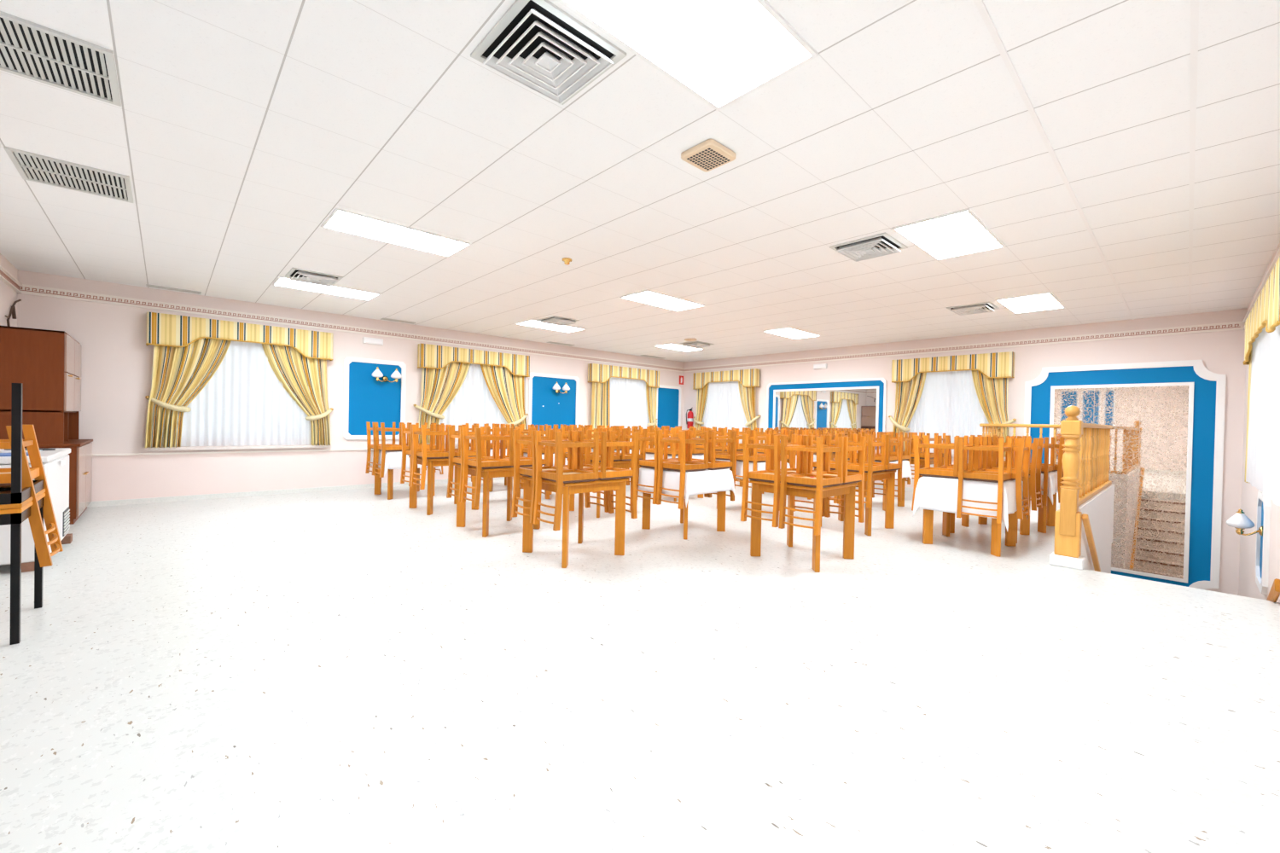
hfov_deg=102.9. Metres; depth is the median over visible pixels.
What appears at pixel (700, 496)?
dining table
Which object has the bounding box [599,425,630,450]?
dining chair
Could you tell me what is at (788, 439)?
dining chair
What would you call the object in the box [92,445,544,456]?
trim
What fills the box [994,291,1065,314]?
recessed light
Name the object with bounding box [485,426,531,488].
dining chair
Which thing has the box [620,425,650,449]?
dining chair
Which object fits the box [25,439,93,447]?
countertop
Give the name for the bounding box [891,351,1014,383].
curtain pelmet
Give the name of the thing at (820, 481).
dining chair
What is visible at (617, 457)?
dining chair
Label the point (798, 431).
dining chair
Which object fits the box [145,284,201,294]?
ceiling vent
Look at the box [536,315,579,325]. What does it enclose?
ceiling vent
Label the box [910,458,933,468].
dining table
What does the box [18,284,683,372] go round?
trim
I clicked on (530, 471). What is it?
dining chair
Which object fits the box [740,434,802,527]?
dining chair
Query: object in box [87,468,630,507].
baseboard
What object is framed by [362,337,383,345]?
emergency light
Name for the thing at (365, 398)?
wall panel
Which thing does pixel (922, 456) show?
dining chair
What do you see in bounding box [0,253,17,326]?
wall
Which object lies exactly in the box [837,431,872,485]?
dining chair
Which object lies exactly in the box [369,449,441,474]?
tablecloth
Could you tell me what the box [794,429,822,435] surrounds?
dining chair
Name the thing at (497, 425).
dining chair
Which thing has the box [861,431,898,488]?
dining chair
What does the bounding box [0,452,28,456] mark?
magazine
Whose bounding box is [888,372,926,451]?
curtain
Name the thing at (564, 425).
dining chair
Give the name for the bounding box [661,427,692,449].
dining chair
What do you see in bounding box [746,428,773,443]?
dining chair
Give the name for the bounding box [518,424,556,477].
dining chair
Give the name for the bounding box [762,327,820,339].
recessed light
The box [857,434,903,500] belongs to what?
dining chair
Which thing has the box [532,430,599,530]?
dining chair
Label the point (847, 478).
dining chair
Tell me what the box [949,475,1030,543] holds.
dining table
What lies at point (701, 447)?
dining chair
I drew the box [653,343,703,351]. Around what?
recessed light
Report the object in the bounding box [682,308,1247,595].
wall
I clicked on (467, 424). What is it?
dining chair
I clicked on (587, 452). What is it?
dining chair
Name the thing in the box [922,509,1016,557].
dining table
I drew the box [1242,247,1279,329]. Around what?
trim
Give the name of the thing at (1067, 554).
newel post
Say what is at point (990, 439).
dining chair
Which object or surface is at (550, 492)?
dining table
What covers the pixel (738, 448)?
dining chair
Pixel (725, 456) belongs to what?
dining chair
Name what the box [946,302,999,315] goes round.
ceiling vent
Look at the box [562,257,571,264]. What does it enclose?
smoke detector
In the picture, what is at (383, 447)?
dining chair
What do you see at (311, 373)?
curtain
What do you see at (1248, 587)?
wall
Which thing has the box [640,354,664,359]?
ceiling vent
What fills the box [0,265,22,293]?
trim
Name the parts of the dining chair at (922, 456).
post, leg, seat frame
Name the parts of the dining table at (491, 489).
leg, leg, leg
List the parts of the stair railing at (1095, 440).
rail, handrail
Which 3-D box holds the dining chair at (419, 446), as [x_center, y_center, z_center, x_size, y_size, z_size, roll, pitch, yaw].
[-3.542,0.363,8.438,0.458,0.845,0.384,1,1,-42]
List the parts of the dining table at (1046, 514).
leg, leg, leg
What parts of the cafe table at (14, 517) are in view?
leg, leg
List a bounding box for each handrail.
[1082,513,1100,571]
[1266,578,1279,602]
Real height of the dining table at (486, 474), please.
0.745 m
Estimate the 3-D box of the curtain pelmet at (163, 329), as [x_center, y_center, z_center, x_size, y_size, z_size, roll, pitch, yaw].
[-6.044,-1.354,7.869,2.272,0.455,0.191,1,1,-43]
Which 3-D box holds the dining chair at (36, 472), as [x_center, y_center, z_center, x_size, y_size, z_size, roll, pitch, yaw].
[-3.907,0.417,3.112,0.486,0.850,0.470,1,1,-43]
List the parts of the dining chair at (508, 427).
post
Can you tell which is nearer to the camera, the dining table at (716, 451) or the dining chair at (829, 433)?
the dining chair at (829, 433)
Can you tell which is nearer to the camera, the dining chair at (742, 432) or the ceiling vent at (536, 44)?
the ceiling vent at (536, 44)
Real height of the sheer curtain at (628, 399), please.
1.750 m
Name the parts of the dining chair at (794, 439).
leg, post, seat frame, leg, post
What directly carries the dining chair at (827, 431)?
on the dining table
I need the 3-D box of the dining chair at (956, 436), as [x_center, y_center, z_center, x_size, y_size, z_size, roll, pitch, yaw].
[4.349,0.546,6.583,0.458,0.845,0.384,1,1,-44]
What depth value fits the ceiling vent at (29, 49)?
2.52 m
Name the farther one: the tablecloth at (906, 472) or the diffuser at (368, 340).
the diffuser at (368, 340)
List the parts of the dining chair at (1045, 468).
post, seat frame, post, leg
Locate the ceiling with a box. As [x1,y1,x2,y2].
[0,0,1279,362]
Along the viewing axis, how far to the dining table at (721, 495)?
6.10 m
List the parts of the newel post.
panel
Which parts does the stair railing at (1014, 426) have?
handrail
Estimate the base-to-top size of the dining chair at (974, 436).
0.845 m
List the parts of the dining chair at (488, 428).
leg, leg, seat frame, post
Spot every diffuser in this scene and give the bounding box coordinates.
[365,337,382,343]
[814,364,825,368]
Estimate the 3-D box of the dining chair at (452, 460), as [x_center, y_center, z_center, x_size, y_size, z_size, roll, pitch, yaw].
[-1.990,0.426,6.030,0.458,0.845,0.384,1,1,-42]
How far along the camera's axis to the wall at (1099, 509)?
6.09 m
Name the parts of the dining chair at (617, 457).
post, seat frame, leg, leg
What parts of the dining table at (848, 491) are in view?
leg, leg, leg, leg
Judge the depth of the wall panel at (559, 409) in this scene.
11.74 m
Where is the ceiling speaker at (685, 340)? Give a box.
[684,338,696,341]
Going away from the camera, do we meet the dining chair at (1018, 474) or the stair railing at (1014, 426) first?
the dining chair at (1018, 474)
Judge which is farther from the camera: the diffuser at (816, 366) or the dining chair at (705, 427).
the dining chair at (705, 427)
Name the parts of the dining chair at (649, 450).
post, seat frame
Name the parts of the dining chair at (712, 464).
leg, post, seat frame, leg, seat, post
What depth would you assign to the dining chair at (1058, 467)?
6.56 m
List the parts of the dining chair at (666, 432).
leg, seat frame, leg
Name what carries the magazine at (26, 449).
on the chest freezer
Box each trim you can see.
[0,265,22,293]
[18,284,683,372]
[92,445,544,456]
[683,320,1245,372]
[973,0,1198,319]
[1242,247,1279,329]
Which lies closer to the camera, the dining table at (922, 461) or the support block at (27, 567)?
the support block at (27, 567)
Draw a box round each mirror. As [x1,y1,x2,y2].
[772,386,879,442]
[1048,382,1194,583]
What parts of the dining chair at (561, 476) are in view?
post, post, seat frame, seat, leg, leg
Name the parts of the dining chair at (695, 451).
seat frame, leg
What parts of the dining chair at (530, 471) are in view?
post, post, seat frame, leg, leg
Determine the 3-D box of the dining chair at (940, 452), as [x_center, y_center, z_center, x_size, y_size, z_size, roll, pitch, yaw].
[3.980,0.542,6.327,0.384,0.845,0.458,1,1,-43]
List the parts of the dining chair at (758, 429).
post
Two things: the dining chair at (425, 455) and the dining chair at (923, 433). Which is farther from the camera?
the dining chair at (923, 433)
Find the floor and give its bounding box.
[0,477,1279,852]
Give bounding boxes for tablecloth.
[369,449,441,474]
[469,448,506,456]
[523,453,567,466]
[591,448,639,454]
[638,466,735,507]
[645,453,703,459]
[715,459,790,480]
[795,454,816,468]
[849,459,912,482]
[912,476,1027,531]
[1041,471,1058,505]
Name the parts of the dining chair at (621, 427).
leg, post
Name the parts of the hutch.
door, door, door, door, door, door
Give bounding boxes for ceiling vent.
[0,11,121,106]
[3,145,133,203]
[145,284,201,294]
[285,267,343,286]
[380,318,415,324]
[470,0,626,104]
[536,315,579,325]
[546,341,574,346]
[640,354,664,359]
[679,341,713,348]
[829,232,907,261]
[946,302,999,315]
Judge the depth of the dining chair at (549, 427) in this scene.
8.41 m
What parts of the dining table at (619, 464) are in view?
leg, leg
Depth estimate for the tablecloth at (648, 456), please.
8.65 m
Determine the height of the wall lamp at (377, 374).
0.259 m
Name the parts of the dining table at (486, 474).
leg, leg, leg, leg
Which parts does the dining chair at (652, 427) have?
post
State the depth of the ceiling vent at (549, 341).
11.63 m
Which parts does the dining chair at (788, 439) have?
post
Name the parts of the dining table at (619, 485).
leg, leg, leg, leg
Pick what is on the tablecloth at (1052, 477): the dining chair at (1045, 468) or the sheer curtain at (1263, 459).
the dining chair at (1045, 468)
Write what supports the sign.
attached to the wall at (117, 361)
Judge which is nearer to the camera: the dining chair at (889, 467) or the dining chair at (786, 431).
the dining chair at (889, 467)
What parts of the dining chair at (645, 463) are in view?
post, seat, post, seat frame, leg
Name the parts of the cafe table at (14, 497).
leg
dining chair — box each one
[0,424,63,567]
[365,421,401,475]
[373,422,411,477]
[400,424,441,486]
[405,422,432,470]
[408,422,444,474]
[410,424,454,489]
[435,424,474,482]
[446,426,495,501]
[447,424,489,480]
[460,427,513,506]
[465,423,496,449]
[476,423,508,449]
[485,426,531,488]
[491,423,521,442]
[500,427,551,499]
[502,424,534,447]
[506,424,541,455]
[511,430,571,523]
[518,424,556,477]
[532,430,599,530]
[535,424,568,448]
[548,425,583,453]
[554,430,610,512]
[558,424,582,430]
[560,427,600,465]
[577,427,620,493]
[577,430,639,518]
[586,425,616,448]
[587,427,627,469]
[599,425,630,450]
[605,428,646,485]
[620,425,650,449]
[634,429,682,504]
[638,425,663,448]
[639,427,673,468]
[651,425,677,448]
[656,427,692,458]
[656,430,708,509]
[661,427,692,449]
[663,430,709,497]
[677,427,711,454]
[687,430,736,500]
[692,426,715,445]
[692,427,720,449]
[704,426,727,459]
[707,428,736,453]
[710,429,748,460]
[724,428,750,450]
[732,427,756,446]
[732,429,768,481]
[732,430,772,488]
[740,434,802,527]
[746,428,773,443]
[753,429,785,453]
[753,430,791,466]
[770,434,826,517]
[773,429,804,455]
[778,435,843,535]
[780,429,800,443]
[789,430,820,454]
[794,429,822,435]
[807,432,854,503]
[808,430,834,459]
[808,435,866,523]
[813,430,842,460]
[826,430,854,459]
[826,432,869,495]
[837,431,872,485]
[837,434,885,508]
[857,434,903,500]
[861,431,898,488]
[876,431,912,484]
[879,431,904,454]
[890,431,922,477]
[904,432,936,480]
[911,435,968,511]
[915,432,946,477]
[933,435,983,471]
[937,436,975,467]
[955,436,999,466]
[956,436,1012,523]
[970,435,1016,465]
[973,436,1031,519]
[979,436,1026,471]
[991,436,1044,511]
[1010,436,1054,506]
[1022,436,1064,503]
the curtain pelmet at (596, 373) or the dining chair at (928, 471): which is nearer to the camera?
the dining chair at (928, 471)
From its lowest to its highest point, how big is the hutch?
2.180 m
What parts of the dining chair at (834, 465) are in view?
post, seat frame, post, leg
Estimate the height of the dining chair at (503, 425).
0.845 m
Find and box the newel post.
[1049,405,1085,570]
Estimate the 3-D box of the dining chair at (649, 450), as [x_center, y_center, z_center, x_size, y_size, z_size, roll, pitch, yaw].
[0.274,0.436,8.767,0.458,0.845,0.384,1,1,-44]
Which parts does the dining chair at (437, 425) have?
leg, leg, post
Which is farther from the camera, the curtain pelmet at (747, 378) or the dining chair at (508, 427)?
the curtain pelmet at (747, 378)
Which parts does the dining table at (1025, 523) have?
leg, leg, leg, leg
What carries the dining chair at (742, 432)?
on the tablecloth
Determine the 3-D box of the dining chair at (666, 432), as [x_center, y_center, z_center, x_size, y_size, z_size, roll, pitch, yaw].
[0.591,0.466,6.468,0.458,0.845,0.384,1,1,-42]
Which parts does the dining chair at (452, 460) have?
post, post, seat frame, leg, leg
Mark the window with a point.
(328, 445)
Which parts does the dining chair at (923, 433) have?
post, post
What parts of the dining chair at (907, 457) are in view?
leg, seat frame, post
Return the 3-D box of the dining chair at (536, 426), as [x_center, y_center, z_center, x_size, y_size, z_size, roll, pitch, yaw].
[-1.506,0.401,8.727,0.458,0.845,0.384,1,1,-42]
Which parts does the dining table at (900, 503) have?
leg, leg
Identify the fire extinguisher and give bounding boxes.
[686,407,693,428]
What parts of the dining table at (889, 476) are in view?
leg, leg, leg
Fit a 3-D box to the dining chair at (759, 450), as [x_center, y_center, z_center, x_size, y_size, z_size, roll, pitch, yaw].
[2.386,0.471,9.426,0.458,0.845,0.384,1,1,-43]
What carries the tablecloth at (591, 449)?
on the dining table
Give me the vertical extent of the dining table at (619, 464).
0.745 m
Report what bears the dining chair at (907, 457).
on the tablecloth at (906, 472)
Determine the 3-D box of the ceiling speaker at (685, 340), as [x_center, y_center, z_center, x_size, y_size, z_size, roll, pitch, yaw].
[1.059,-1.812,10.700,0.260,0.034,0.260,1,1,-43]
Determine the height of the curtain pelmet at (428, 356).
0.455 m
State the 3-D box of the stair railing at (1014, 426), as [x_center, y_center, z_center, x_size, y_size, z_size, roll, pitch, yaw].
[6.108,0.382,7.745,0.085,0.830,1.495,1,1,-43]
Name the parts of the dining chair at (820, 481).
post, leg, seat frame, seat, post, leg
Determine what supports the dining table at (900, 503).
on the floor
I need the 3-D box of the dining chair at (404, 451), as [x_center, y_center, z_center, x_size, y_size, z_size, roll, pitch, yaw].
[-3.099,0.391,7.228,0.458,0.845,0.384,1,1,-43]
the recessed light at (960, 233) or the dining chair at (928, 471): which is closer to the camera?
the recessed light at (960, 233)
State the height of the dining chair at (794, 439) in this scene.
0.845 m
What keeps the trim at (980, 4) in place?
attached to the ceiling
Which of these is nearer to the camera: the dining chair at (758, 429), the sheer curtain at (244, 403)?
the sheer curtain at (244, 403)
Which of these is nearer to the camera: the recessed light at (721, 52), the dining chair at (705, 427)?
the recessed light at (721, 52)
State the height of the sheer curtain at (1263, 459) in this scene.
1.480 m
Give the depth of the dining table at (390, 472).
8.40 m
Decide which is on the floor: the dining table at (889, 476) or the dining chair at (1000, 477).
the dining table at (889, 476)
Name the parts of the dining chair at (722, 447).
seat frame, post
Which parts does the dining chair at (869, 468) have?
post, leg, seat frame, seat, post, leg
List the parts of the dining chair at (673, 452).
seat frame, post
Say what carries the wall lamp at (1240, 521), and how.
attached to the wall panel at (1262, 549)
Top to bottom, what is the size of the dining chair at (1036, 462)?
0.845 m
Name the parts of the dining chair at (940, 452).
post, post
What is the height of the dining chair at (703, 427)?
0.845 m
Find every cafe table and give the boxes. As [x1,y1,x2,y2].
[0,383,45,509]
[0,493,45,645]
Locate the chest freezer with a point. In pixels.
(55, 463)
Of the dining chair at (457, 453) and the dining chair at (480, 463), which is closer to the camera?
the dining chair at (480, 463)
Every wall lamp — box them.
[372,366,401,382]
[552,382,570,393]
[1226,509,1262,536]
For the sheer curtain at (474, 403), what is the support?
hanging from the window
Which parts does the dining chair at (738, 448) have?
leg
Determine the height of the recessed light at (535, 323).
0.012 m
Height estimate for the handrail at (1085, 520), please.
1.981 m
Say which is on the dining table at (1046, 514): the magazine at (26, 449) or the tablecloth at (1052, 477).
the tablecloth at (1052, 477)
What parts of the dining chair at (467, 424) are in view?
post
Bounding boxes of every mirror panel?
[766,378,887,452]
[1024,360,1226,589]
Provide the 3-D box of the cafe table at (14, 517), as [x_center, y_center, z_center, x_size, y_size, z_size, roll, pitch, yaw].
[-3.946,0.817,2.848,0.727,0.750,0.752,1,1,-43]
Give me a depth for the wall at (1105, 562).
6.80 m
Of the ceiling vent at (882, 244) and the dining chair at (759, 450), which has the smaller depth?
the ceiling vent at (882, 244)
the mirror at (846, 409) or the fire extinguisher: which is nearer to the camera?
the mirror at (846, 409)
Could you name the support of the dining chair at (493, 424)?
on the tablecloth at (491, 454)
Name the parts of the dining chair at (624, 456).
leg, post, seat frame, post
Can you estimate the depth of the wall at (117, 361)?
7.52 m
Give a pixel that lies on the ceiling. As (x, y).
(239, 127)
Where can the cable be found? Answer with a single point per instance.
(12, 311)
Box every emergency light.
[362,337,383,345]
[813,363,826,369]
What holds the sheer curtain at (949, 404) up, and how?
hanging from the window
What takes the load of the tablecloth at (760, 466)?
on the dining table
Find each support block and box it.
[21,561,34,572]
[60,533,72,544]
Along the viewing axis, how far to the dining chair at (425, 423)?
8.89 m
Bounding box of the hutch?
[0,325,93,524]
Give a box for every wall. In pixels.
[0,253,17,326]
[17,269,684,501]
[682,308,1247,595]
[1029,483,1114,570]
[1093,543,1111,573]
[1238,242,1279,602]
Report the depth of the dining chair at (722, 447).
10.06 m
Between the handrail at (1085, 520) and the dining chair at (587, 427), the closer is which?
the handrail at (1085, 520)
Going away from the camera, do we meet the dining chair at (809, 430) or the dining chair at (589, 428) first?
the dining chair at (589, 428)
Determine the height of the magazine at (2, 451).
0.012 m
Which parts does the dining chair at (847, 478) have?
leg, post, seat frame, leg, seat, post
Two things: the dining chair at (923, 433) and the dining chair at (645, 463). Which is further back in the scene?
the dining chair at (923, 433)
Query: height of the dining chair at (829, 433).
0.845 m
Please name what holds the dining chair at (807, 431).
on the tablecloth at (814, 456)
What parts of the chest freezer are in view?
lid, handle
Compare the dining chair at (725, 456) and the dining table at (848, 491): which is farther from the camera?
the dining chair at (725, 456)
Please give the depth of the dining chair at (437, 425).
7.54 m
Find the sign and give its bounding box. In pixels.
[679,375,683,384]
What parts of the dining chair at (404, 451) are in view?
post, post, seat frame, leg, leg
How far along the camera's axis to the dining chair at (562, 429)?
7.22 m
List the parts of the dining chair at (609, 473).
leg, leg, seat frame, post, seat, post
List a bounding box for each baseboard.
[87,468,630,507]
[874,484,913,491]
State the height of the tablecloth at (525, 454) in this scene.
0.388 m
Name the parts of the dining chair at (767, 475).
post, seat, leg, seat frame, post, leg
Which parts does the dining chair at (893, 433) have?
leg, post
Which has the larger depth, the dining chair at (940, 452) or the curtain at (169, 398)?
the curtain at (169, 398)
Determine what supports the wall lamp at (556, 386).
attached to the wall panel at (559, 409)
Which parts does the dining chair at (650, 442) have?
post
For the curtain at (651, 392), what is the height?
1.770 m
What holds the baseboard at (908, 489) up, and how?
attached to the wall at (1221, 352)
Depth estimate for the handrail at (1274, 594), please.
3.83 m
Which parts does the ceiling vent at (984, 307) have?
frame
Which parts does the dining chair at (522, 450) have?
post, seat frame, leg, leg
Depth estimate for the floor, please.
2.46 m
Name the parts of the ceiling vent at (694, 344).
frame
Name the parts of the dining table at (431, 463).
leg, leg, leg, leg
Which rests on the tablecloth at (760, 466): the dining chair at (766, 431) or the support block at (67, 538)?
the dining chair at (766, 431)
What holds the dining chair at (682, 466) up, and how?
on the tablecloth at (706, 481)
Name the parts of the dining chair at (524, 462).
leg, leg, seat frame, seat, post, post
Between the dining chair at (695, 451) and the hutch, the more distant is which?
the dining chair at (695, 451)
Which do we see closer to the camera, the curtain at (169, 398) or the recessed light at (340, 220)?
the recessed light at (340, 220)
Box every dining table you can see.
[374,467,435,500]
[408,455,479,515]
[455,464,540,537]
[488,477,523,491]
[518,478,552,497]
[521,476,628,568]
[566,459,637,517]
[641,491,726,540]
[674,494,703,501]
[715,450,743,485]
[750,480,857,572]
[813,468,896,536]
[882,477,905,511]
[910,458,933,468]
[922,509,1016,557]
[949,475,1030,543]
[977,492,1056,533]
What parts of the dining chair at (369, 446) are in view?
post, post, seat frame, leg, leg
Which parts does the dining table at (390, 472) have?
leg, leg, leg, leg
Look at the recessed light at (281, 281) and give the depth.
7.03 m
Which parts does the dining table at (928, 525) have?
leg, leg, leg, leg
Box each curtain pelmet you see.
[145,311,333,360]
[417,343,529,377]
[587,363,659,388]
[692,368,760,389]
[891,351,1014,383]
[1242,256,1279,365]
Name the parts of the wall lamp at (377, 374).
lamp shade, lamp shade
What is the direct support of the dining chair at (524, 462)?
on the dining table at (486, 474)
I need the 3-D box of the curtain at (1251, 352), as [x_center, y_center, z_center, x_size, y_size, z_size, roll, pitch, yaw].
[6.218,-0.204,5.170,0.257,1.550,0.070,1,1,-43]
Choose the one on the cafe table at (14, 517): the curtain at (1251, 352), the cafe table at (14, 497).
the cafe table at (14, 497)
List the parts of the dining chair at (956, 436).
post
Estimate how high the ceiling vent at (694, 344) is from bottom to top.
0.049 m
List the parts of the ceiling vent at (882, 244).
frame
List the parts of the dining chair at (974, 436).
leg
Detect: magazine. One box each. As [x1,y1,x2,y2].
[0,449,42,453]
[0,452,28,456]
[4,448,55,450]
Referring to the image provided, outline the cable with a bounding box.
[5,299,21,326]
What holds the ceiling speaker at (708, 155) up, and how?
attached to the ceiling
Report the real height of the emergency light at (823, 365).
0.110 m
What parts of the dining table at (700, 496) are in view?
leg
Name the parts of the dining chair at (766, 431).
leg, post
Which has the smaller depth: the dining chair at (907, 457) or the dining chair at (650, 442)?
the dining chair at (907, 457)
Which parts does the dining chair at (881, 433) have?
post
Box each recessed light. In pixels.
[272,276,381,300]
[320,208,471,257]
[514,319,586,332]
[556,0,818,110]
[619,290,705,311]
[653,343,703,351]
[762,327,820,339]
[890,208,1006,260]
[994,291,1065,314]
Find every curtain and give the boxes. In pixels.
[144,337,231,448]
[159,340,311,447]
[261,343,333,445]
[413,361,471,443]
[436,363,507,442]
[480,364,528,435]
[591,378,610,439]
[610,377,649,440]
[645,383,657,432]
[693,383,709,437]
[701,381,748,442]
[738,381,761,430]
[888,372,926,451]
[906,370,990,454]
[971,370,1016,457]
[1244,343,1252,482]
[1245,325,1279,506]
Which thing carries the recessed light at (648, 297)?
in the ceiling
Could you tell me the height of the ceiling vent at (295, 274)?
0.049 m
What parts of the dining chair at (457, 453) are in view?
leg, leg, seat frame, post, post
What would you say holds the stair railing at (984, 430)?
on the wall at (1099, 509)
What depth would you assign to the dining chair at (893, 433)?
9.56 m
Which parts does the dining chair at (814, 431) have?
post, post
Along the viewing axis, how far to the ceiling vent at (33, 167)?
3.77 m
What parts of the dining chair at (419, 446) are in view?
leg, seat frame, post, post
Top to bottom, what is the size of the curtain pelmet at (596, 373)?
0.455 m
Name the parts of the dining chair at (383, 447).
post, post, seat, seat frame, leg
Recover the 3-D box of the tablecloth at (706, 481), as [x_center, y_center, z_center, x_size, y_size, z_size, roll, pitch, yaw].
[0.532,0.688,6.130,0.874,0.382,0.870,1,1,-43]
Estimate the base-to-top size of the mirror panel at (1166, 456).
3.500 m
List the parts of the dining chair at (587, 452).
leg, seat frame, leg, post, post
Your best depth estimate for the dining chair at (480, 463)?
5.70 m
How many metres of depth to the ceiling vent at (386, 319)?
9.25 m
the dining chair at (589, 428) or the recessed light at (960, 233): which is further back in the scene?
the dining chair at (589, 428)
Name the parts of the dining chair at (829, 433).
post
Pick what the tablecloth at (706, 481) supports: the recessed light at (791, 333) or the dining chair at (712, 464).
the dining chair at (712, 464)
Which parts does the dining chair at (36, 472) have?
seat, seat frame, post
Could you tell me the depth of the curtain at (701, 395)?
14.18 m
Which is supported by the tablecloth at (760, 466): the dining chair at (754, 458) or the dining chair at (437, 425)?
the dining chair at (754, 458)
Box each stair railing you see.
[979,423,1000,442]
[984,424,1085,464]
[1076,423,1112,506]
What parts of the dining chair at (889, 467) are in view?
leg, post, seat frame, leg, seat, post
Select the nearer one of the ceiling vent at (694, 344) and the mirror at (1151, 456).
the mirror at (1151, 456)
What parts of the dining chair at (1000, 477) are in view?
post, leg, seat frame, seat, post, leg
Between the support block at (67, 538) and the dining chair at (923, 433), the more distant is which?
the dining chair at (923, 433)
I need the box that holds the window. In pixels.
[147,444,329,450]
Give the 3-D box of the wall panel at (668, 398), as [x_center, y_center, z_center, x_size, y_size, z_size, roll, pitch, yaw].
[0.796,-0.432,14.365,1.020,1.440,0.035,1,1,-43]
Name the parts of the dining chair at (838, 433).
leg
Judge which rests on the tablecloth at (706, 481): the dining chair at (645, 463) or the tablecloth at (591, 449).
the dining chair at (645, 463)
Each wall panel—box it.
[343,356,406,439]
[527,372,579,436]
[656,384,681,436]
[1255,490,1270,594]
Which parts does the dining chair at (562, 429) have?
post, leg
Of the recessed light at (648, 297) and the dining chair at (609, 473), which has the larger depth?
the recessed light at (648, 297)
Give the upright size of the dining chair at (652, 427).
0.845 m
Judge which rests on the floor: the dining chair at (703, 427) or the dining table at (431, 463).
the dining table at (431, 463)
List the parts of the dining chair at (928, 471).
post, post, seat, seat frame, leg, leg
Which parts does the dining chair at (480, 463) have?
post, post, seat frame, seat, leg, leg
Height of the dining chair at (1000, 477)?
0.845 m
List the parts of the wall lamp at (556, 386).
lamp shade, lamp shade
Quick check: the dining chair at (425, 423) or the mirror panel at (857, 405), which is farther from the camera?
the mirror panel at (857, 405)
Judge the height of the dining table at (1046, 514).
0.745 m
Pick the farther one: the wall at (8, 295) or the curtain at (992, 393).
the curtain at (992, 393)
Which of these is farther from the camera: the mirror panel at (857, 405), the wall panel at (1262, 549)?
the mirror panel at (857, 405)
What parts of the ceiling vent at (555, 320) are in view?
frame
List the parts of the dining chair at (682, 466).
post, post, seat frame, seat, leg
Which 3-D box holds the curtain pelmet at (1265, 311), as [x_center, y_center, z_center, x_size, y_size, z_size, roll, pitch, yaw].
[5.303,-0.879,4.293,3.022,0.440,0.161,1,1,-43]
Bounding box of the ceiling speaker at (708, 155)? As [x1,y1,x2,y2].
[680,139,735,171]
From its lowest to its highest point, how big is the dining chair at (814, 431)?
0.845 m
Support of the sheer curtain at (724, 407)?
hanging from the window
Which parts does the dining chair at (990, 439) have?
leg, seat frame, post, leg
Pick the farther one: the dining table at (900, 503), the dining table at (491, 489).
the dining table at (491, 489)
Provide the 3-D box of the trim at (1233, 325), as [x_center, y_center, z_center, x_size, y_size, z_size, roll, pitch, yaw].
[4.844,-1.522,10.930,0.040,0.112,10.530,1,1,-43]
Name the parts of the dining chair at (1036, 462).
leg, seat frame, post, post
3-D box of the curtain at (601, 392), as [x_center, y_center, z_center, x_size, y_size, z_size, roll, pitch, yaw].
[-0.982,-0.524,12.616,0.575,1.770,0.093,1,1,-43]
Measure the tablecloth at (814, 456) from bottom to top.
0.388 m
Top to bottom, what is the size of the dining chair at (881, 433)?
0.845 m
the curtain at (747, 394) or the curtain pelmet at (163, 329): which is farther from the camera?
the curtain at (747, 394)
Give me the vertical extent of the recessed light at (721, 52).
0.012 m
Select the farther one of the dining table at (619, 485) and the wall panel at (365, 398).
the wall panel at (365, 398)
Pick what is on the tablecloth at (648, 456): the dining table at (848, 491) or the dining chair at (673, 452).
the dining chair at (673, 452)
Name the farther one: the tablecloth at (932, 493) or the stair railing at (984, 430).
the stair railing at (984, 430)
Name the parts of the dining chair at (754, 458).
post, leg, seat frame, seat, post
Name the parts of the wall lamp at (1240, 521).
lamp shade, arm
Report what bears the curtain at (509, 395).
hanging from the wall at (117, 361)
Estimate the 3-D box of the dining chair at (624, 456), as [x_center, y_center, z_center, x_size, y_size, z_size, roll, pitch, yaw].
[-0.199,0.449,7.283,0.458,0.845,0.384,1,1,-42]
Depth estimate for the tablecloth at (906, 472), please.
8.19 m
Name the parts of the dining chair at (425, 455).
post, post, seat frame, seat, leg, leg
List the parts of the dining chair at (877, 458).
seat frame, post, leg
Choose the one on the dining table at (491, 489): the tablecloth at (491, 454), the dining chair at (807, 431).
the tablecloth at (491, 454)
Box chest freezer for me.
[0,448,70,565]
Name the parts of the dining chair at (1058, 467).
seat frame, post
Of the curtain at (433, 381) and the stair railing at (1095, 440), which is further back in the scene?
the curtain at (433, 381)
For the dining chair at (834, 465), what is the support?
on the dining table at (889, 476)
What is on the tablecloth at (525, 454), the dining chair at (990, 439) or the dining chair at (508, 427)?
the dining chair at (508, 427)
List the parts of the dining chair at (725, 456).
leg, seat frame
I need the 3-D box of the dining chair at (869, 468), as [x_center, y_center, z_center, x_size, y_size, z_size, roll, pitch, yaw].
[2.686,0.517,6.176,0.458,0.845,0.384,1,1,-44]
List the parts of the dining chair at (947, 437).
leg, post, seat frame, post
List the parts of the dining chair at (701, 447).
seat frame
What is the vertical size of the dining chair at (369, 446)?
0.845 m
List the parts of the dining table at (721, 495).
leg, leg, leg, leg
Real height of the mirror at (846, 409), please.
1.240 m
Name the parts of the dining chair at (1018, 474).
leg, leg, seat frame, post, post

